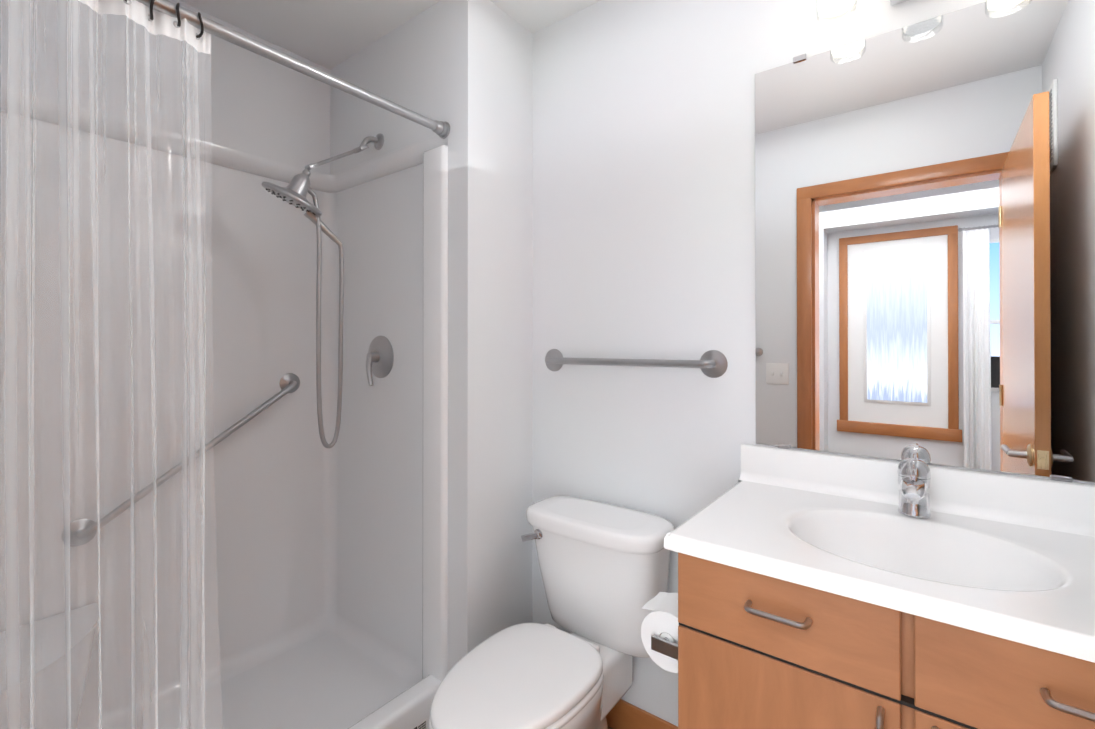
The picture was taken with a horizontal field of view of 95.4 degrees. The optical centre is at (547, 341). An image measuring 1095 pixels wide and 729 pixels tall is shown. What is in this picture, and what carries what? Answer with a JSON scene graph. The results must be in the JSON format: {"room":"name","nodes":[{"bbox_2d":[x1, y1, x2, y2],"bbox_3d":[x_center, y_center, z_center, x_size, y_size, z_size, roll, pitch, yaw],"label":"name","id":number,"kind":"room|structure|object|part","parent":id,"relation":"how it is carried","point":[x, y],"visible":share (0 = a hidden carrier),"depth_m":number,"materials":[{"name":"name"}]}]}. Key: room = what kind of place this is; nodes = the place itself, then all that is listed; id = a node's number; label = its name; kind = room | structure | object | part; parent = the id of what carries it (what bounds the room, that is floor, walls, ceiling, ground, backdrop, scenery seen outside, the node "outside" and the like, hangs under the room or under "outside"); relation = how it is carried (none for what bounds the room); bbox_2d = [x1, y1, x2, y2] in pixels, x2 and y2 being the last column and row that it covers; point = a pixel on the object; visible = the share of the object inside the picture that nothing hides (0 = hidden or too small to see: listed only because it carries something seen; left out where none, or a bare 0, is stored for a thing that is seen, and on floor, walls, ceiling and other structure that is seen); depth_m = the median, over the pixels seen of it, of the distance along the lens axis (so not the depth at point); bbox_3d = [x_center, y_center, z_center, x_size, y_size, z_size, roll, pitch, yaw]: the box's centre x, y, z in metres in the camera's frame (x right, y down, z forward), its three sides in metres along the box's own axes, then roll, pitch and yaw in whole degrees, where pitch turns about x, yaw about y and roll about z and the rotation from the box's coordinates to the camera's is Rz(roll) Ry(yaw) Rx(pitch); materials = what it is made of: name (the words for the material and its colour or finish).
{"room":"bathroom","nodes":[
{"label":"bathroom","id":0,"kind":"room"},
{"bbox_2d":[0,0,329,174],"bbox_3d":[-1.402,0.058,1.691,0.235,2.440,1.260,0,0,37],"label":"wall","id":1,"kind":"structure","parent":0,"point":[261,106],"depth_m":1.73,"materials":[{"name":"paint"}]},
{"bbox_2d":[179,0,600,69],"bbox_3d":[-0.589,-1.202,-0.093,4.400,0.060,4.022,0,0,37],"label":"ceiling","id":2,"kind":"structure","parent":0,"point":[330,34],"depth_m":1.79,"materials":[{"name":"paint"}]},
{"bbox_2d":[330,0,532,672],"bbox_3d":[-0.554,0.060,2.108,1.076,2.440,0.432,0,0,37],"label":"wall","id":3,"kind":"structure","parent":0,"point":[463,69],"depth_m":1.72,"materials":[{"name":"paint"}]},
{"bbox_2d":[0,0,449,728],"bbox_3d":[-0.695,0.181,1.226,0.073,1.848,1.136,0,0,37],"label":"shower curtain","id":4,"kind":"object","parent":3,"relation":"attached to","point":[168,18],"visible":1,"depth_m":1.00,"materials":[{"name":"clear plastic"}]},
{"bbox_2d":[262,133,383,447],"bbox_3d":[-0.784,-0.212,1.754,0.188,1.171,0.412,0,0,37],"label":"shower head","id":5,"kind":"object","parent":3,"relation":"attached to","point":[295,190],"visible":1,"depth_m":1.72},
{"bbox_2d":[607,699,677,728],"bbox_3d":[0.248,1.225,1.628,0.774,0.105,0.012,0,0,37],"label":"baseboard","id":6,"kind":"structure","parent":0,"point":[622,714],"depth_m":1.59,"materials":[{"name":"brown wood"}]},
{"bbox_2d":[533,0,1094,725],"bbox_3d":[0.636,0.056,1.401,1.674,2.440,0.110,0,0,37],"label":"wall","id":7,"kind":"structure","parent":0,"point":[925,241],"depth_m":1.31,"materials":[{"name":"white paint"}]},
{"bbox_2d":[545,349,727,377],"bbox_3d":[0.237,0.065,1.611,0.661,0.081,0.062,0,0,37],"label":"grab rail","id":8,"kind":"object","parent":7,"relation":"attached to","point":[712,363],"visible":1,"depth_m":1.51,"materials":[{"name":"grey metal"}]},
{"bbox_2d":[816,0,908,24],"bbox_3d":[0.830,-0.864,1.104,0.470,0.182,0.153,0,0,37],"label":"sconce","id":9,"kind":"object","parent":7,"relation":"attached to","point":[830,8],"visible":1,"depth_m":1.18,"materials":[{"name":"white glass"}]},
{"bbox_3d":[0.807,-0.837,1.077,0.403,0.126,0.083,0,0,37],"label":"lamp shade","id":10,"kind":"part","parent":9,"relation":"part of","materials":[{"name":"white glass"}]},
{"bbox_3d":[-0.589,1.299,-0.105,4.400,0.060,4.022,0,0,37],"label":"floor","id":11,"kind":"structure","parent":0,"visible":0},
{"bbox_2d":[0,84,447,728],"bbox_3d":[-0.985,0.284,1.482,0.814,1.985,1.188,0,0,37],"label":"shower stall","id":12,"kind":"object","parent":11,"relation":"on","point":[330,582],"visible":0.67,"depth_m":1.77,"materials":[{"name":"white plastic"}]},
{"bbox_2d":[61,373,299,545],"bbox_3d":[-1.224,0.378,1.771,0.062,0.501,0.716,0,0,37],"label":"grab rail","id":13,"kind":"object","parent":12,"relation":"attached to","point":[289,383],"visible":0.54,"depth_m":1.68,"materials":[{"name":"grey metal"}]},
{"bbox_2d":[366,336,393,385],"bbox_3d":[-0.682,0.071,1.937,0.168,0.192,0.080,0,0,37],"label":"shower valve","id":14,"kind":"object","parent":12,"relation":"attached to","point":[379,358],"visible":1,"depth_m":1.94,"materials":[{"name":"silver metal"}]},
{"bbox_2d":[429,496,674,728],"bbox_3d":[0.004,0.904,1.357,0.472,0.743,0.728,0,0,37],"label":"toilet","id":15,"kind":"object","parent":11,"relation":"on","point":[604,568],"visible":0.96,"depth_m":1.41,"materials":[{"name":"white ceramic"}]},
{"bbox_2d":[664,444,1094,728],"bbox_3d":[0.700,0.779,0.941,0.795,0.990,0.553,0,0,37],"label":"bathroom vanity","id":16,"kind":"object","parent":11,"relation":"on","point":[818,590],"visible":1,"depth_m":0.88,"materials":[{"name":"brown wood"}]},
{"bbox_2d":[641,592,678,672],"bbox_3d":[0.291,0.667,1.139,0.132,0.132,0.148,0,0,37],"label":"toilet paper","id":17,"kind":"object","parent":16,"relation":"attached to","point":[659,629],"visible":0.58,"depth_m":1.12,"materials":[{"name":"white paper"}]},
{"bbox_2d":[897,458,930,517],"bbox_3d":[0.779,0.315,1.062,0.060,0.123,0.140,0,0,37],"label":"faucet","id":18,"kind":"object","parent":16,"relation":"on","point":[914,478],"visible":1,"depth_m":1.07,"materials":[{"name":"silver metal"}]}
]}

